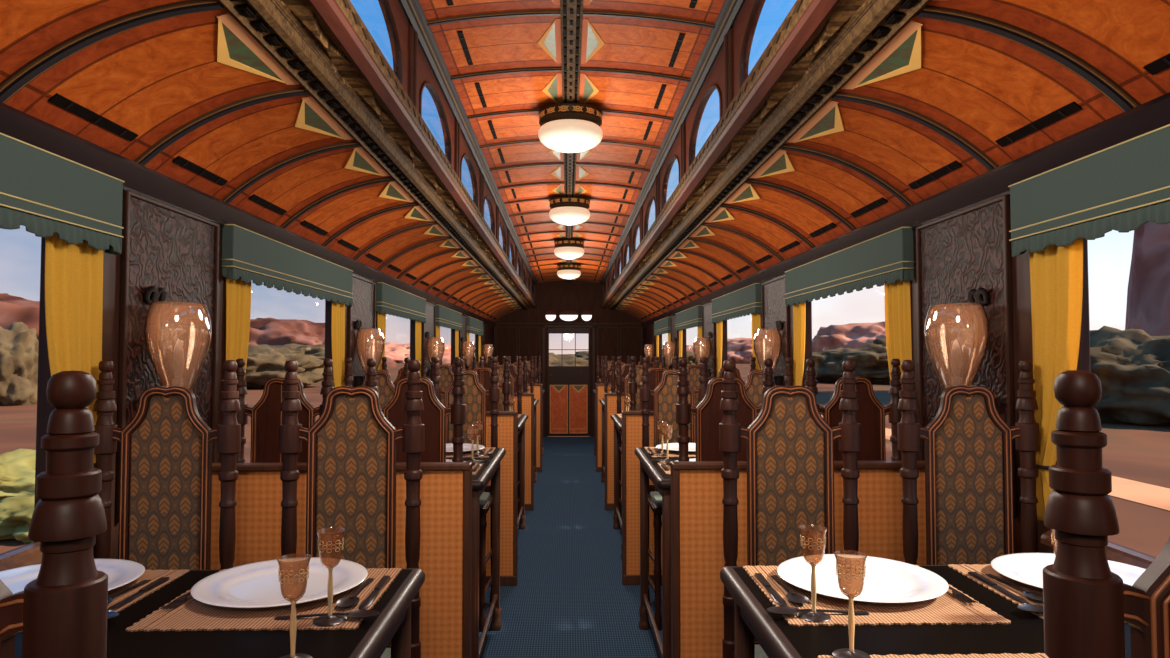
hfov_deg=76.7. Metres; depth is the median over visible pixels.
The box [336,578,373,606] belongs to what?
spoon
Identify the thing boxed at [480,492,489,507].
cushion
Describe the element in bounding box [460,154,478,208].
window
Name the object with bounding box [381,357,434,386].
dining chair
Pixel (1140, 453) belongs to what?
ground
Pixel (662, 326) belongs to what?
valance
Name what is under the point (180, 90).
ceiling
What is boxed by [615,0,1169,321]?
ceiling
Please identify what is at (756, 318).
curtain
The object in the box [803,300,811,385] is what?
window
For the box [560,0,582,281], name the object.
trim
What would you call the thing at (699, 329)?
curtain
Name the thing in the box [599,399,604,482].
dining table
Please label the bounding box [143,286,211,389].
wall lamp
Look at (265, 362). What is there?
shrub
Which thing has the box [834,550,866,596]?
bowl
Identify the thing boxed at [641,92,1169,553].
wall
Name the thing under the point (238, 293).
curtain
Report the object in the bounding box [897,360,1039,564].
dining chair
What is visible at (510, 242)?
window
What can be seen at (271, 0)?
trim
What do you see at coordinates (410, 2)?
trim
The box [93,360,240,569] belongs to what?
dining chair
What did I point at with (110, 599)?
spoon
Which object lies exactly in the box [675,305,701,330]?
valance
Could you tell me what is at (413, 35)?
trim
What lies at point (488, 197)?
window
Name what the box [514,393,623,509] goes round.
wall
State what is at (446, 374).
dining chair
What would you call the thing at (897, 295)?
curtain
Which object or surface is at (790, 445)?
dining chair
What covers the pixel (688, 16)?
ceiling vent
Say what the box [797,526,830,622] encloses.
goblet
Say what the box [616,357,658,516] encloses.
dining chair
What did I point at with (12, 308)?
ridge
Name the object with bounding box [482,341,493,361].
wall lamp
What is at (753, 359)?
dining chair
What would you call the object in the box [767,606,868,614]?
spoon
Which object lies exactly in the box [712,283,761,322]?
valance
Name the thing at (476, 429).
goblet
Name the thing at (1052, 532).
goblet
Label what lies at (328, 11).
trim
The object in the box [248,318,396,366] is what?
ridge
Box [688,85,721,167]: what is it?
window
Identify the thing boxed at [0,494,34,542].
shrub
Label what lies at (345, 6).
trim
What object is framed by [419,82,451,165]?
window
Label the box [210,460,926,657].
wall
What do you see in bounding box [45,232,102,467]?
curtain
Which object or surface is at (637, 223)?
window
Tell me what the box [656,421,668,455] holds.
goblet
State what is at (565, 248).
ceiling lamp
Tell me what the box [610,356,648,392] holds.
dining chair
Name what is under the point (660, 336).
window
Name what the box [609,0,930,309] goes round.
trim
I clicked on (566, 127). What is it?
ceiling lamp
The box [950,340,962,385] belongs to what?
candle
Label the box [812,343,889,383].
shrub
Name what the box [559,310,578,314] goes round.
hood
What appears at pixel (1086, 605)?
dining chair
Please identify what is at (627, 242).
window
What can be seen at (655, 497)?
cushion
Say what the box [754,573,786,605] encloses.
knife
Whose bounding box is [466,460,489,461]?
spoon
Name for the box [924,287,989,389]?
wall lamp
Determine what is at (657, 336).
curtain
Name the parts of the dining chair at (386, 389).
post, frame, post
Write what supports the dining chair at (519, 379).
on the floor
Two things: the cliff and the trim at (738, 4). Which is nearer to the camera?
the trim at (738, 4)
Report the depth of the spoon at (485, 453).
3.59 m
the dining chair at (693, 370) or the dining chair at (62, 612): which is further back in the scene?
the dining chair at (693, 370)
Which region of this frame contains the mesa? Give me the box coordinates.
[812,321,885,352]
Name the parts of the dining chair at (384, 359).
post, frame, post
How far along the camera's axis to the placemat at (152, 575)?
1.57 m
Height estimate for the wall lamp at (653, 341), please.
0.413 m
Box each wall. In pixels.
[0,102,495,558]
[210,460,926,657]
[378,0,533,296]
[485,411,695,585]
[495,278,642,436]
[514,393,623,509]
[528,384,609,471]
[604,0,765,296]
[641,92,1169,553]
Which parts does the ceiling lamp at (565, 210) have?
globe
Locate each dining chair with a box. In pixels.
[0,371,107,657]
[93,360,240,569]
[235,358,333,462]
[279,360,424,657]
[343,357,409,407]
[365,358,465,461]
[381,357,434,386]
[421,357,464,405]
[431,357,499,631]
[439,356,476,372]
[455,357,510,410]
[460,356,489,369]
[469,356,497,366]
[479,357,522,514]
[489,356,527,392]
[502,356,534,392]
[508,356,536,383]
[516,356,540,383]
[596,356,621,383]
[600,356,629,383]
[603,356,635,392]
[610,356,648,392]
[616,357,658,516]
[629,357,682,410]
[640,356,667,367]
[640,357,707,629]
[648,356,677,369]
[661,356,698,368]
[673,357,716,406]
[676,358,774,460]
[705,357,756,385]
[719,360,860,657]
[728,357,793,406]
[805,358,901,460]
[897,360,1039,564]
[1043,370,1169,657]
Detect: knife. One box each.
[108,577,168,610]
[358,576,390,609]
[472,464,480,471]
[660,463,668,470]
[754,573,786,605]
[968,572,1029,603]
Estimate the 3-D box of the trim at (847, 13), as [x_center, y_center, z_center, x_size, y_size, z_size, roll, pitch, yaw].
[0.550,-0.647,5.424,0.093,0.029,15.207,0,-2,-1]
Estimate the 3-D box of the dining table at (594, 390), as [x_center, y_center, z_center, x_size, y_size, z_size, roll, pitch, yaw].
[0.587,1.313,10.086,0.930,0.933,1.048,0,-2,-1]
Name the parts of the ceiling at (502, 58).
rib moulding, rib moulding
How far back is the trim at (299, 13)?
2.43 m
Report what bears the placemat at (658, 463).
on the dining table at (659, 478)
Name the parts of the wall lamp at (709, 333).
lamp shade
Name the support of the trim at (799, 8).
attached to the wall at (716, 75)
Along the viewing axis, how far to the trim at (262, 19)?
2.34 m
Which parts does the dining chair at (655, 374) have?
post, frame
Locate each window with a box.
[0,237,56,571]
[325,300,333,380]
[384,0,402,85]
[410,319,415,359]
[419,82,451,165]
[451,329,454,364]
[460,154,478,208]
[475,334,478,361]
[484,196,494,235]
[499,223,506,254]
[510,242,514,267]
[623,242,628,268]
[632,223,639,254]
[644,196,654,235]
[659,334,661,361]
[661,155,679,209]
[682,329,685,358]
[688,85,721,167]
[721,320,726,367]
[738,0,759,90]
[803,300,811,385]
[1041,238,1156,568]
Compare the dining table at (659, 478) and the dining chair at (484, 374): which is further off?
the dining chair at (484, 374)
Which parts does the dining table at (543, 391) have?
leg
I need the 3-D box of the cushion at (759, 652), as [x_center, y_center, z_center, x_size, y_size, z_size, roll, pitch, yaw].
[0.571,0.849,1.809,0.300,0.027,0.348,0,-2,-1]
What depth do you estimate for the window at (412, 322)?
6.33 m
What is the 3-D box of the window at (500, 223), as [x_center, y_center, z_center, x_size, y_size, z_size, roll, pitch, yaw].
[-0.748,-0.810,6.677,0.015,0.270,0.799,0,-2,-1]
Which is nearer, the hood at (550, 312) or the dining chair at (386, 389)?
the dining chair at (386, 389)
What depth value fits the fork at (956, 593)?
1.48 m
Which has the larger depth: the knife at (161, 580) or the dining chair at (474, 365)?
the dining chair at (474, 365)
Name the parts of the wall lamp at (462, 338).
lamp shade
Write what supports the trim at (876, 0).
attached to the wall at (716, 75)
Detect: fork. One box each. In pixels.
[160,591,190,608]
[948,586,977,602]
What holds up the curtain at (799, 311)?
hanging from the valance at (888, 257)
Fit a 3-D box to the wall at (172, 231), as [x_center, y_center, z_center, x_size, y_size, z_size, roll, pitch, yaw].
[-1.432,0.600,5.334,0.093,2.025,15.207,0,-2,-1]
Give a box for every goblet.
[277,553,311,657]
[313,528,346,626]
[467,425,477,461]
[472,421,483,456]
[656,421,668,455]
[662,425,672,461]
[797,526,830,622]
[832,550,870,657]
[1051,530,1055,554]
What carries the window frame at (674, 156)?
in the wall at (716, 75)
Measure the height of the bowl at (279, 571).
0.068 m
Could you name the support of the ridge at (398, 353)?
on the ground
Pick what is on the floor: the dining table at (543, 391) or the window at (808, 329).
the dining table at (543, 391)
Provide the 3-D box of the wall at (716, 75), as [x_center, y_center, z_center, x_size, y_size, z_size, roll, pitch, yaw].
[0.510,-0.858,5.430,0.030,0.387,15.207,0,-2,-1]
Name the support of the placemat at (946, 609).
on the dining table at (776, 637)
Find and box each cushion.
[380,648,390,657]
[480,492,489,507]
[650,491,661,506]
[755,645,767,657]
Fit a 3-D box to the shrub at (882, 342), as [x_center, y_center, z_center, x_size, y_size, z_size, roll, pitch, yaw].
[41.894,4.384,96.752,15.030,6.448,15.285,0,-2,-1]
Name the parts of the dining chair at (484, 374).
frame, post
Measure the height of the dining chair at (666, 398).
1.412 m
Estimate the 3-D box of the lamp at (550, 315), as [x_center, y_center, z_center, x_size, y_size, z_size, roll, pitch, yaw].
[-0.600,-0.229,12.970,0.208,0.202,0.044,0,-2,-1]
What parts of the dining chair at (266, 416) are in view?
post, frame, post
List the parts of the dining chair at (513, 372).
post, post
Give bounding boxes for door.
[548,328,589,435]
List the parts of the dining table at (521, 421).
leg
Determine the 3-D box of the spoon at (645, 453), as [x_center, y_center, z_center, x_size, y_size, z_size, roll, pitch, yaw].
[0.387,0.611,3.613,0.192,0.009,0.042,0,-2,-1]
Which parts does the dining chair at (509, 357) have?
post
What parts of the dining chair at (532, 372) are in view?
post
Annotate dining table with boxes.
[15,568,424,657]
[446,448,505,657]
[517,414,527,559]
[534,399,538,482]
[542,389,544,455]
[593,389,595,455]
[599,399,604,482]
[611,414,621,559]
[635,448,695,657]
[720,565,1130,657]
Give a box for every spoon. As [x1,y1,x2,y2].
[107,611,118,618]
[108,580,150,603]
[274,609,379,619]
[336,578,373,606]
[463,453,493,455]
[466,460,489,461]
[645,453,678,454]
[650,460,675,461]
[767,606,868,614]
[770,575,808,603]
[985,574,1042,601]
[1017,604,1042,612]
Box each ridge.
[0,293,39,340]
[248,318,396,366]
[385,342,450,362]
[664,345,697,350]
[686,338,752,363]
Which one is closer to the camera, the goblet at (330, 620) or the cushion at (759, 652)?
the goblet at (330, 620)
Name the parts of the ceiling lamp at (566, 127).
globe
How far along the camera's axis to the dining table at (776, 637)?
1.32 m
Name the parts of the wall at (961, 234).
wall panel, panel moulding, wall panel, panel moulding, wall panel, panel moulding, wall panel, panel moulding, cornice, wall panel, panel moulding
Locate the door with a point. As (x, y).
(568, 386)
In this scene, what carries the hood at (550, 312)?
attached to the lamp at (550, 315)
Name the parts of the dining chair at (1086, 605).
post, frame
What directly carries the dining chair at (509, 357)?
on the floor
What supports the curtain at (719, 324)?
hanging from the valance at (747, 300)
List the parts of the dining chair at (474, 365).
post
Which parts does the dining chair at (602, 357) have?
post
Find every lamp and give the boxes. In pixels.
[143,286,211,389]
[354,320,384,386]
[425,332,444,376]
[461,337,474,369]
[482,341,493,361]
[538,102,602,152]
[545,310,556,321]
[549,196,589,224]
[554,239,583,258]
[557,264,580,278]
[558,310,578,321]
[581,310,592,321]
[644,341,654,361]
[662,338,676,369]
[693,332,711,376]
[753,320,782,385]
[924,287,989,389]
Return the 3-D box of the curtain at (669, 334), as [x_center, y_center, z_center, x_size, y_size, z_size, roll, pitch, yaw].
[1.093,0.404,9.600,0.035,0.785,0.233,0,-2,-3]
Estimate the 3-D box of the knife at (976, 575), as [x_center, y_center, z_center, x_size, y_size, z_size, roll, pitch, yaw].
[0.865,0.540,1.552,0.021,0.007,0.210,0,-2,-1]
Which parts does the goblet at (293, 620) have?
stem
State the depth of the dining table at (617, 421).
6.07 m
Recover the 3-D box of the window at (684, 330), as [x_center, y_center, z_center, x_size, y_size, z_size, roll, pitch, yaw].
[1.141,0.365,8.035,0.099,0.873,1.265,0,-2,-1]
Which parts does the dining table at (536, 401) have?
leg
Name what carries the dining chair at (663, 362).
on the floor
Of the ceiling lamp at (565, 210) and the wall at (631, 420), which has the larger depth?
the ceiling lamp at (565, 210)
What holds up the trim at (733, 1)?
attached to the wall at (716, 75)
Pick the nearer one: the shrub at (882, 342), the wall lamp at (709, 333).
the wall lamp at (709, 333)
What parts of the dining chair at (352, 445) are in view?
post, frame, post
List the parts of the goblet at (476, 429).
stem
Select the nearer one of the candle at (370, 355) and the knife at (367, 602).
the knife at (367, 602)
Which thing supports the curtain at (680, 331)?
hanging from the valance at (691, 317)
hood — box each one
[545,310,555,314]
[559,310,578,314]
[581,310,591,314]
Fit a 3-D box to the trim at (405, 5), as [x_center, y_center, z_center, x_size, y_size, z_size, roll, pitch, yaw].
[-0.700,-1.059,5.409,0.093,0.060,15.207,0,-2,-1]
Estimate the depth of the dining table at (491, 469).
3.33 m
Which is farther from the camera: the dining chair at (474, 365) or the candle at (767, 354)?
the dining chair at (474, 365)
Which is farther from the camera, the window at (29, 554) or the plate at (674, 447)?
the plate at (674, 447)
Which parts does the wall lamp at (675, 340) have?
lamp shade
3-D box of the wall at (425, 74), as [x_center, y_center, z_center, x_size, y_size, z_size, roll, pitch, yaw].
[-0.732,-0.859,5.402,0.030,0.387,15.207,0,-2,-1]
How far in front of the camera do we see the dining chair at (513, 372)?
7.26 m
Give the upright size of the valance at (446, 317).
0.210 m
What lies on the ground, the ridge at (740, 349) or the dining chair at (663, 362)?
the ridge at (740, 349)
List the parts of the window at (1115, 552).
sill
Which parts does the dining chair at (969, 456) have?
post, frame, post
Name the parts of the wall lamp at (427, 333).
lamp shade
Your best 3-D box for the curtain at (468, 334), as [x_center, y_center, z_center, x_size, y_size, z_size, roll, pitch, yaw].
[-1.508,0.402,9.540,0.035,0.785,0.233,0,-2,1]
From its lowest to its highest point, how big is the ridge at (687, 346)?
11.055 m
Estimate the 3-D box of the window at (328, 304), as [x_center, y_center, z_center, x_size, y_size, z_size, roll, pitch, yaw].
[-1.382,0.207,3.538,0.099,0.873,1.265,0,-2,-1]
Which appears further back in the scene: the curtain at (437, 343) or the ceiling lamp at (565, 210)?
the curtain at (437, 343)
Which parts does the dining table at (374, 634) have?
leg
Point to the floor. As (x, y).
(569, 599)
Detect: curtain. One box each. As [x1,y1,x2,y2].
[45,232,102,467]
[225,277,250,372]
[331,300,344,386]
[377,312,385,369]
[415,321,420,376]
[435,325,439,357]
[455,329,458,357]
[467,332,469,351]
[478,335,480,361]
[656,335,658,360]
[668,333,670,360]
[679,330,681,356]
[697,326,701,364]
[717,321,721,376]
[752,312,760,369]
[793,302,805,385]
[884,279,911,379]
[1029,237,1082,520]
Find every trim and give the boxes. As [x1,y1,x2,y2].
[217,0,527,309]
[271,0,526,305]
[272,0,531,307]
[307,0,535,307]
[334,0,536,306]
[398,0,537,285]
[408,0,536,284]
[409,25,534,300]
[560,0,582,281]
[600,0,745,285]
[601,0,735,283]
[601,0,812,305]
[601,0,839,307]
[602,28,732,300]
[604,0,875,307]
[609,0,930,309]
[614,0,876,301]
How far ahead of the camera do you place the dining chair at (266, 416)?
2.82 m
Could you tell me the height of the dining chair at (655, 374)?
1.412 m
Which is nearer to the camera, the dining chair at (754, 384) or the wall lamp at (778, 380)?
the dining chair at (754, 384)
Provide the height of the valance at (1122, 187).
0.210 m
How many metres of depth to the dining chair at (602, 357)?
9.51 m
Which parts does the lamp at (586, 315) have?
glass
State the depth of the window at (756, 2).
2.60 m
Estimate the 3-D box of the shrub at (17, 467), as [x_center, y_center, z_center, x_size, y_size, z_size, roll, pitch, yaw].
[-10.865,2.878,14.037,3.366,1.114,3.594,0,-2,-1]
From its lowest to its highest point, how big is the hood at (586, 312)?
0.082 m
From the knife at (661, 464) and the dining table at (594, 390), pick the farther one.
the dining table at (594, 390)
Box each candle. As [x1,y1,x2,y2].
[172,339,184,386]
[367,347,372,367]
[467,351,469,365]
[668,351,670,365]
[765,347,769,366]
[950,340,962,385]
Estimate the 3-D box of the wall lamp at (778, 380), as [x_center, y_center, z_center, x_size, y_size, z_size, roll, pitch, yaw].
[1.126,0.155,4.564,0.194,0.413,0.225,-1,-2,33]
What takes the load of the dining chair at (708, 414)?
on the floor
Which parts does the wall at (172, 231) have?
panel moulding, wall panel, cornice, panel moulding, wall panel, wall panel, panel moulding, wall panel, panel moulding, wall panel, panel moulding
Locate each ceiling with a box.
[0,0,522,321]
[419,0,724,282]
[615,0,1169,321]
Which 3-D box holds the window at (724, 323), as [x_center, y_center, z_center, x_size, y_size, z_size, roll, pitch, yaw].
[1.192,0.287,5.817,0.099,0.873,1.265,0,-2,-1]
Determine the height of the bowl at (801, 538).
0.068 m
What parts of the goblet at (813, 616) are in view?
stem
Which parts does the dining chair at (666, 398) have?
post, seat, leg, frame, post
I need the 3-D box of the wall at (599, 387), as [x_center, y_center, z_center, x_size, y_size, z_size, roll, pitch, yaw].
[-0.196,1.208,9.059,2.614,1.072,0.058,0,-2,-1]
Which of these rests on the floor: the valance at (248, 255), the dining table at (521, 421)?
the dining table at (521, 421)
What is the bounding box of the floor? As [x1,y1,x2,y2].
[479,437,662,657]
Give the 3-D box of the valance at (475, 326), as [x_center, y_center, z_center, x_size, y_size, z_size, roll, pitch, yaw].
[-1.506,-0.028,10.187,0.051,0.210,1.538,0,-2,-1]
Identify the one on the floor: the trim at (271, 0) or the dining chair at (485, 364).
the dining chair at (485, 364)
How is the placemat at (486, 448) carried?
on the dining table at (491, 469)
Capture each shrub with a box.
[0,322,38,405]
[0,448,35,499]
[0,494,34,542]
[245,344,324,388]
[271,343,324,359]
[472,353,587,365]
[573,351,665,359]
[662,350,697,365]
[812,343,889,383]
[873,338,886,346]
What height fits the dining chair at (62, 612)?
1.412 m
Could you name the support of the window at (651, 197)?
in the wall at (716, 75)
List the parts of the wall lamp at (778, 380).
lamp shade, plate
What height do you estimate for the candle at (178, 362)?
0.180 m
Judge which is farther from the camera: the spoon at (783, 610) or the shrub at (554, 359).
the shrub at (554, 359)
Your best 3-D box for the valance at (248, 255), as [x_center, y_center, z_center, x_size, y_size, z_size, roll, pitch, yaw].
[-1.353,-0.261,3.533,0.051,0.210,1.538,0,-2,-1]
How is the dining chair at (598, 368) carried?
on the floor
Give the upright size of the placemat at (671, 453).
0.004 m
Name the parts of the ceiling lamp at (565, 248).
globe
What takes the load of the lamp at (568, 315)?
attached to the wall at (520, 333)
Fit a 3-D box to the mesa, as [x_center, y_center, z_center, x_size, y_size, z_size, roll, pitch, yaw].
[57.935,3.430,148.013,37.537,11.289,26.792,0,-2,-1]
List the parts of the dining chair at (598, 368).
post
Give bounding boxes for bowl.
[277,553,310,601]
[316,528,345,567]
[799,526,826,564]
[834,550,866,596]
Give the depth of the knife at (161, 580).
1.51 m
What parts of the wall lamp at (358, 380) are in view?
plate, lamp shade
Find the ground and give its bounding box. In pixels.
[0,358,1169,556]
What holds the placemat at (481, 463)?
on the dining table at (491, 469)
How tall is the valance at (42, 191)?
0.210 m
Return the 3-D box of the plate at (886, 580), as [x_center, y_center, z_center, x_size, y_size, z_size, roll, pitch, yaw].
[0.585,0.535,1.577,0.341,0.020,0.341,0,-2,-1]
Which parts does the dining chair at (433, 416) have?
post, frame, post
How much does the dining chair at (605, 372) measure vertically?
1.412 m
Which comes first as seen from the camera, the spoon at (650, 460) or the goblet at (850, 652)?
the goblet at (850, 652)
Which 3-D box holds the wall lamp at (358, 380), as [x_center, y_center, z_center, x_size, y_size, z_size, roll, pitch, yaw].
[-1.309,0.153,4.508,0.194,0.413,0.225,1,-2,-35]
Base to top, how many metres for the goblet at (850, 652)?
0.165 m
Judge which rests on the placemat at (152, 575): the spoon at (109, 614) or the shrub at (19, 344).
the spoon at (109, 614)
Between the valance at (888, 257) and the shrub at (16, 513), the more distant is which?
the shrub at (16, 513)
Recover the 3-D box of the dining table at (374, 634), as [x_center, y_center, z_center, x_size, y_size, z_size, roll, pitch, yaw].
[-0.822,1.000,1.177,0.930,0.933,1.048,0,-2,-1]
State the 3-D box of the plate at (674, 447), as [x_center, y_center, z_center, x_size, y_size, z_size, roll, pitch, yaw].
[0.534,0.613,3.795,0.341,0.020,0.341,0,-2,-1]
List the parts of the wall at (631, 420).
frame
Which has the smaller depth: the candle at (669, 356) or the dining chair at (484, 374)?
the dining chair at (484, 374)
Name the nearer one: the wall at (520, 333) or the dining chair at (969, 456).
the dining chair at (969, 456)
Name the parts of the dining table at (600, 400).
leg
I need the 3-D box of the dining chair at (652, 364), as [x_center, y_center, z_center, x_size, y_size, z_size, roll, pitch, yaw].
[0.887,1.060,9.698,0.391,1.412,0.433,0,-2,-1]
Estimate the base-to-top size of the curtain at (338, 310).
0.785 m
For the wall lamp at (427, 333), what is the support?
attached to the wall at (172, 231)
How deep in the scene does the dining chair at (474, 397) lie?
4.22 m
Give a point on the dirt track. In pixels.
(1144, 493)
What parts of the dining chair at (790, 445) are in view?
post, frame, post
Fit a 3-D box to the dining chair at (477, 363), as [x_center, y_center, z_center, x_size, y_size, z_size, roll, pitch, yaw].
[-1.281,1.016,8.453,0.391,1.412,0.433,0,-2,-1]
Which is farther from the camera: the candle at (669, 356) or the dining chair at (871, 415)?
the candle at (669, 356)
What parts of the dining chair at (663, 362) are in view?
post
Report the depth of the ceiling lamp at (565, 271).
10.45 m
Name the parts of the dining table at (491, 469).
leg, leg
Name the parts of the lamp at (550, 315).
glass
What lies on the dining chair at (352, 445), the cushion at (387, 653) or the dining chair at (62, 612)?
the cushion at (387, 653)
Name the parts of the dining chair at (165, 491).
post, frame, post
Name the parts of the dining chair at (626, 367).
post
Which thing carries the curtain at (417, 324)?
hanging from the valance at (390, 300)
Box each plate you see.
[0,559,144,593]
[191,557,367,607]
[446,443,483,453]
[656,443,695,452]
[777,554,948,602]
[991,553,1145,588]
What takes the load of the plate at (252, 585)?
on the placemat at (191, 615)
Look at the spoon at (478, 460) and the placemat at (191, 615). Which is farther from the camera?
the spoon at (478, 460)
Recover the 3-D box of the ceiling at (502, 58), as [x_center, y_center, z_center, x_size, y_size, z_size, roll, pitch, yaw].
[-0.111,-1.106,5.425,1.110,0.096,15.207,0,-2,-1]
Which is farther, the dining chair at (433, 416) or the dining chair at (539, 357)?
the dining chair at (539, 357)
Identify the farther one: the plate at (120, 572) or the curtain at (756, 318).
the curtain at (756, 318)
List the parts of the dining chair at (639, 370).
post, frame, post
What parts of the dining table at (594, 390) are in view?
leg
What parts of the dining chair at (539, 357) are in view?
post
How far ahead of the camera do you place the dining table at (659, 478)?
3.23 m
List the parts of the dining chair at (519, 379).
post, frame, post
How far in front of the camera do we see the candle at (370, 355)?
4.50 m
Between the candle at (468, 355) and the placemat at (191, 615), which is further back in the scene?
the candle at (468, 355)
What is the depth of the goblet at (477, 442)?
3.58 m
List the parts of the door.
panel, gold moulding, panel, gold moulding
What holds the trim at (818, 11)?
attached to the wall at (716, 75)
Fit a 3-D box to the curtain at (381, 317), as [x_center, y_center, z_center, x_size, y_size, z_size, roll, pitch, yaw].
[-1.406,0.246,5.104,0.035,0.785,0.233,0,-2,1]
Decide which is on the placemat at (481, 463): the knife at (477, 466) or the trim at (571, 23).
the knife at (477, 466)
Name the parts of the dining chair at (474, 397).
post, frame, leg, seat, post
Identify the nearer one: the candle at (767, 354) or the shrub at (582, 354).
the candle at (767, 354)
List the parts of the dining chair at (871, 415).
post, frame, post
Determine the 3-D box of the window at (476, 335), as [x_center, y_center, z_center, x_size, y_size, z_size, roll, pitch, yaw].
[-1.535,0.441,10.193,0.099,0.873,1.265,0,-2,-1]
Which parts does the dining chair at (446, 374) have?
post, frame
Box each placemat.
[19,569,189,631]
[126,568,401,631]
[446,447,495,457]
[472,462,484,474]
[644,447,695,456]
[656,461,669,473]
[743,565,1010,625]
[818,653,1048,657]
[948,564,1127,622]
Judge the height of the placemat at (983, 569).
0.004 m
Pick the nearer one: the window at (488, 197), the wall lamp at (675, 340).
the window at (488, 197)
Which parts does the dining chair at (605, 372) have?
post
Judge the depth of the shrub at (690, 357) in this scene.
115.51 m
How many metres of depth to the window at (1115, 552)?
1.95 m
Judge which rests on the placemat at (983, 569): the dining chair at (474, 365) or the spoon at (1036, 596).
the spoon at (1036, 596)
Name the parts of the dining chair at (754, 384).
frame, post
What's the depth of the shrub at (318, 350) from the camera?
91.95 m
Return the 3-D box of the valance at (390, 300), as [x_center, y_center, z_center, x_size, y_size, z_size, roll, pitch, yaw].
[-1.404,-0.183,5.751,0.051,0.210,1.538,0,-2,-1]
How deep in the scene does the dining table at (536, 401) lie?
8.28 m
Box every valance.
[0,133,124,254]
[221,224,352,306]
[376,282,425,322]
[435,305,461,330]
[467,316,483,335]
[654,317,670,335]
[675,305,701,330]
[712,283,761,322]
[785,227,914,306]
[1008,124,1169,257]
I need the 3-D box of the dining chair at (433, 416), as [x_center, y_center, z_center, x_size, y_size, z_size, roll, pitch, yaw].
[-0.657,0.825,3.005,0.391,1.412,0.433,0,-2,-1]
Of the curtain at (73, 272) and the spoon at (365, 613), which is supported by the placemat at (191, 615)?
the spoon at (365, 613)
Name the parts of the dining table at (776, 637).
leg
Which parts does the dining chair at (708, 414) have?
post, frame, post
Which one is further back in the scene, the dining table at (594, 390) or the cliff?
the cliff
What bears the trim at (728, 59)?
attached to the wall at (716, 75)
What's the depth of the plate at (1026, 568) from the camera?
1.65 m
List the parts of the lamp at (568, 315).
glass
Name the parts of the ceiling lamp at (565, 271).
globe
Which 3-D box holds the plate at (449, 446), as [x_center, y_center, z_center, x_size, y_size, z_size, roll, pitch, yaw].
[-0.683,0.612,3.767,0.341,0.020,0.341,0,-2,-1]
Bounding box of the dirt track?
[821,415,1169,510]
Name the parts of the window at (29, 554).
sill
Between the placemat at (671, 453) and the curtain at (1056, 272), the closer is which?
the curtain at (1056, 272)
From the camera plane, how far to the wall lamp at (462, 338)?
8.93 m
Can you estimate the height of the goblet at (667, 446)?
0.165 m
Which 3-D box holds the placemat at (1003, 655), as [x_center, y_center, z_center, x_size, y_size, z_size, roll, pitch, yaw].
[0.586,0.526,1.024,0.414,0.004,0.378,0,-2,-1]
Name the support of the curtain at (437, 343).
hanging from the valance at (446, 317)
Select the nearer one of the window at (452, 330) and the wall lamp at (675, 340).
the window at (452, 330)
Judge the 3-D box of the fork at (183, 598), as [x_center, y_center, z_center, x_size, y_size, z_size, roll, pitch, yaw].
[-0.800,0.536,1.505,0.023,0.009,0.200,0,-2,-1]
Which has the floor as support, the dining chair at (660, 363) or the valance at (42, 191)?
the dining chair at (660, 363)
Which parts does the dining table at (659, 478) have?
leg, leg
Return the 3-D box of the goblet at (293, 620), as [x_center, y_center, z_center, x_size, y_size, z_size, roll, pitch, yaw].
[-0.465,0.448,1.180,0.060,0.165,0.060,2,-3,-41]
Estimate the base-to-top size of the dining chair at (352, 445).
1.412 m
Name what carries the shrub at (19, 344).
on the ground
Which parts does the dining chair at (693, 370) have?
post, post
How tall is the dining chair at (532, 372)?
1.412 m
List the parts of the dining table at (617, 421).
leg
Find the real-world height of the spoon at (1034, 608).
0.009 m
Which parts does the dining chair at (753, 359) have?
post, frame, post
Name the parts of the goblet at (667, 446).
stem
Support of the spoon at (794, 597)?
on the placemat at (946, 609)
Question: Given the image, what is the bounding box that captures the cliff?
[1125,221,1169,335]
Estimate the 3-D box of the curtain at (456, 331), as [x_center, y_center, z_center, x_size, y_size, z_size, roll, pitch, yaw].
[-1.486,0.369,8.589,0.035,0.785,0.233,0,-2,-3]
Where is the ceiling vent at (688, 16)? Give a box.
[594,0,696,280]
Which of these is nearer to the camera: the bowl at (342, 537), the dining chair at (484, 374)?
the bowl at (342, 537)
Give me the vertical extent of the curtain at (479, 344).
0.785 m
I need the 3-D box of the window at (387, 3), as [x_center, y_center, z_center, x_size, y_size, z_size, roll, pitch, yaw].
[-0.646,-0.966,2.241,0.015,0.270,0.799,0,-2,-1]

